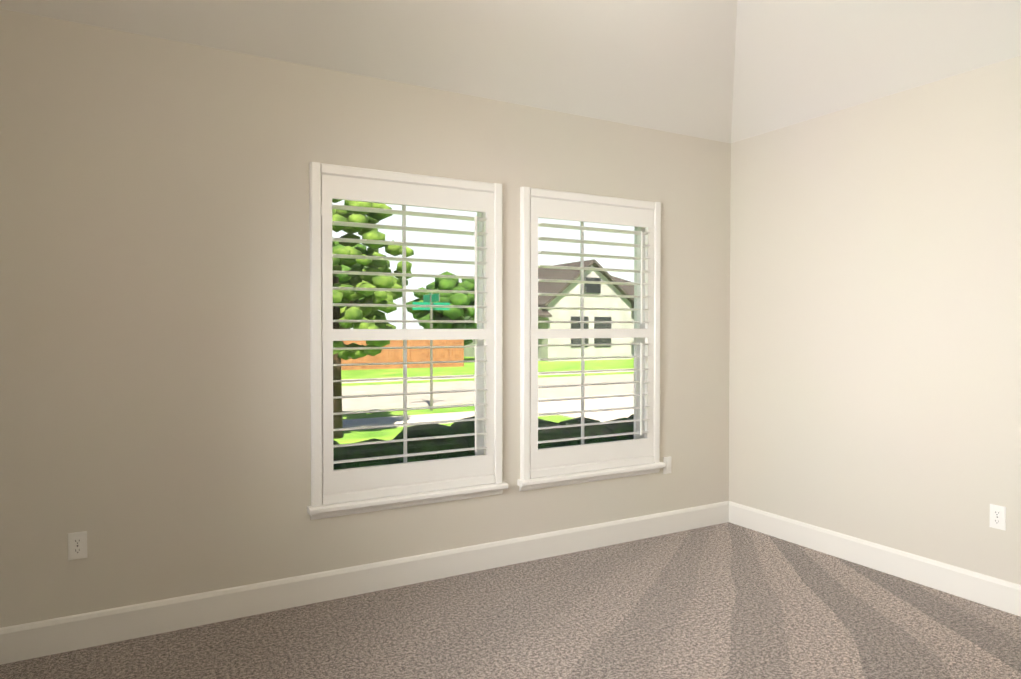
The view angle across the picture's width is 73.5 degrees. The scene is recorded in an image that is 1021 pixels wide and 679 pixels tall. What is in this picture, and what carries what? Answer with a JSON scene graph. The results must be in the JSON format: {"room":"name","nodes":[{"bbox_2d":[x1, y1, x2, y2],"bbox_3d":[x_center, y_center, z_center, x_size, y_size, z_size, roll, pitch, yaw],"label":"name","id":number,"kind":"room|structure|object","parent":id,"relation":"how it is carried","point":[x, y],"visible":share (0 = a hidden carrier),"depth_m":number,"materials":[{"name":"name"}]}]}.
{"room":"empty bedroom","nodes":[
{"label":"empty bedroom","id":0,"kind":"room"},
{"bbox_2d":[0,9,730,627],"bbox_3d":[-0.384,-0.531,3.941,4.788,3.750,0.180,-1,1,-29],"label":"wall","id":1,"kind":"structure","parent":0,"point":[154,335],"depth_m":3.27,"materials":[{"name":"paint"}]},
{"bbox_2d":[68,531,86,559],"bbox_3d":[-1.903,0.906,3.005,0.072,0.118,0.009,-1,1,-29],"label":"outlet","id":2,"kind":"object","parent":1,"relation":"attached to","point":[77,545],"visible":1,"depth_m":3.00,"materials":[{"name":"white plastic"}]},
{"bbox_2d":[0,501,728,664],"bbox_3d":[-0.336,1.270,3.889,4.428,0.150,0.016,-1,1,-29],"label":"baseboard","id":3,"kind":"structure","parent":1,"relation":"attached to","point":[26,641],"depth_m":3.51,"materials":[{"name":"white wood"}]},
{"bbox_2d":[309,162,501,506],"bbox_3d":[-0.563,-0.028,3.799,1.105,1.750,0.155,-1,1,-29],"label":"window","id":4,"kind":"structure","parent":1,"relation":"in","point":[328,183],"depth_m":3.71,"materials":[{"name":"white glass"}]},
{"bbox_2d":[332,204,487,463],"bbox_3d":[-0.531,-0.027,3.743,0.885,1.339,0.102,-1,1,-29],"label":"louvers","id":5,"kind":"object","parent":4,"relation":"attached to","point":[406,228],"visible":0.83,"depth_m":3.72,"materials":[{"name":"white wood"}]},
{"bbox_2d":[307,481,507,519],"bbox_3d":[-0.526,0.883,3.751,1.145,0.070,0.058,-1,1,-29],"label":"window sill","id":6,"kind":"structure","parent":1,"relation":"attached to","point":[350,508],"depth_m":3.71,"materials":[{"name":"white wood"}]},
{"bbox_2d":[520,186,660,479],"bbox_3d":[0.504,-0.040,4.399,1.075,1.750,0.155,-1,1,-29],"label":"window","id":7,"kind":"structure","parent":1,"relation":"in","point":[535,205],"depth_m":4.32,"materials":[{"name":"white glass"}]},
{"bbox_2d":[538,223,650,443],"bbox_3d":[0.536,-0.038,4.343,0.855,1.339,0.102,-1,1,-29],"label":"louvers","id":8,"kind":"object","parent":7,"relation":"attached to","point":[642,284],"visible":0.85,"depth_m":4.33,"materials":[{"name":"white wood"}]},
{"bbox_2d":[517,462,664,490],"bbox_3d":[0.541,0.872,4.351,1.115,0.070,0.058,-1,1,-29],"label":"window sill","id":9,"kind":"structure","parent":1,"relation":"attached to","point":[563,480],"depth_m":4.31,"materials":[{"name":"white wood"}]},
{"bbox_2d":[663,456,670,473],"bbox_3d":[1.076,0.861,4.679,0.070,0.115,0.012,-1,1,-29],"label":"outlet","id":10,"kind":"object","parent":1,"relation":"attached to","point":[667,462],"visible":1,"depth_m":4.67,"materials":[{"name":"white plastic"}]},
{"bbox_2d":[0,522,1020,678],"bbox_3d":[0.798,1.442,1.877,4.788,0.120,5.001,-1,1,-29],"label":"floor","id":11,"kind":"structure","parent":0,"point":[728,600],"depth_m":3.20,"materials":[{"name":"carpet"}]},
{"bbox_2d":[0,0,1020,142],"bbox_3d":[0.815,-1.748,1.876,4.513,0.780,4.726,-1,1,-29],"label":"ceiling","id":12,"kind":"structure","parent":0,"point":[729,71],"depth_m":3.81,"materials":[{"name":"paint"}]},
{"bbox_2d":[729,56,1020,584],"bbox_3d":[2.850,-0.512,2.893,0.180,3.750,4.821,-1,1,-29],"label":"wall","id":13,"kind":"structure","parent":0,"point":[875,333],"depth_m":3.92,"materials":[{"name":"paint"}]},
{"bbox_2d":[729,501,1020,616],"bbox_3d":[2.725,1.288,2.949,0.016,0.150,4.625,-1,1,-29],"label":"baseboard","id":14,"kind":"structure","parent":13,"relation":"attached to","point":[995,593],"depth_m":3.92,"materials":[{"name":"white wood"}]},
{"bbox_2d":[989,504,1005,530],"bbox_3d":[2.449,0.893,3.438,0.009,0.118,0.072,-1,1,-29],"label":"outlet","id":15,"kind":"object","parent":13,"relation":"attached to","point":[997,516],"visible":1,"depth_m":3.43,"materials":[{"name":"white plastic"}]},
{"label":"outside","id":16,"kind":"structure","parent":0,"visible":0},
{"bbox_2d":[333,340,633,443],"bbox_3d":[-8.453,1.211,35.434,160.000,0.200,150.000,-1,1,-29],"label":"lawn","id":17,"kind":"structure","parent":16,"point":[391,435],"depth_m":24.83,"materials":[{"name":"green plant"}]},
{"bbox_2d":[332,242,373,299],"bbox_3d":[-13.560,-3.540,48.869,9.301,8.804,9.943,-1,1,-29],"label":"tree","id":18,"kind":"object","parent":17,"relation":"on","point":[345,267],"depth_m":46.17,"materials":[{"name":"green plant"}]},
{"bbox_2d":[332,199,413,438],"bbox_3d":[-2.725,-0.448,10.883,2.548,4.027,2.470,-1,1,-29],"label":"tree","id":19,"kind":"object","parent":17,"relation":"on","point":[355,217],"depth_m":10.62,"materials":[{"name":"green plant"}]},
{"bbox_2d":[341,340,463,369],"bbox_3d":[-20.885,0.798,19.913,43.115,1.200,0.080,-1,1,-29],"label":"fence","id":20,"kind":"object","parent":17,"relation":"on","point":[445,354],"depth_m":29.27,"materials":[{"name":"brown wood"}]},
{"bbox_2d":[412,293,449,328],"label":"street sign","id":21,"kind":"object","parent":17,"relation":"on","point":[432,297],"depth_m":14.34,"materials":[{"name":"green metal"}]},
{"bbox_2d":[430,340,432,410],"label":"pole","id":22,"kind":"object","parent":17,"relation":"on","point":[431,342],"depth_m":14.37,"materials":[{"name":"grey metal"}]},
{"bbox_2d":[406,271,476,345],"bbox_3d":[-2.790,-1.096,34.065,4.658,4.464,4.741,-1,1,-29],"label":"tree","id":23,"kind":"object","parent":17,"relation":"on","point":[457,315],"depth_m":32.79,"materials":[{"name":"green plant"}]},
{"bbox_2d":[333,414,633,469],"bbox_3d":[-0.406,1.134,5.230,4.734,1.072,0.913,-1,1,-29],"label":"hedge","id":24,"kind":"object","parent":17,"relation":"on","point":[441,442],"depth_m":5.03,"materials":[{"name":"green plant"}]},
{"bbox_2d":[342,374,633,411],"bbox_3d":[0.356,1.395,19.784,160.000,0.012,6.000,-1,1,-29],"label":"road","id":25,"kind":"structure","parent":17,"relation":"on","point":[416,398],"depth_m":18.56,"materials":[{"name":"grey asphalt"}]},
{"bbox_2d":[342,368,633,430],"bbox_3d":[0.258,1.383,19.959,160.000,0.030,26.400,-1,1,-29],"label":"sidewalk","id":26,"kind":"structure","parent":17,"relation":"on","point":[568,405],"depth_m":14.07,"materials":[{"name":"concrete"}]},
{"bbox_2d":[464,259,633,361],"bbox_3d":[4.013,-1.718,42.387,14.400,5.400,12.100,-1,1,-29],"label":"house","id":27,"kind":"structure","parent":17,"relation":"on","point":[548,351],"depth_m":36.08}
]}

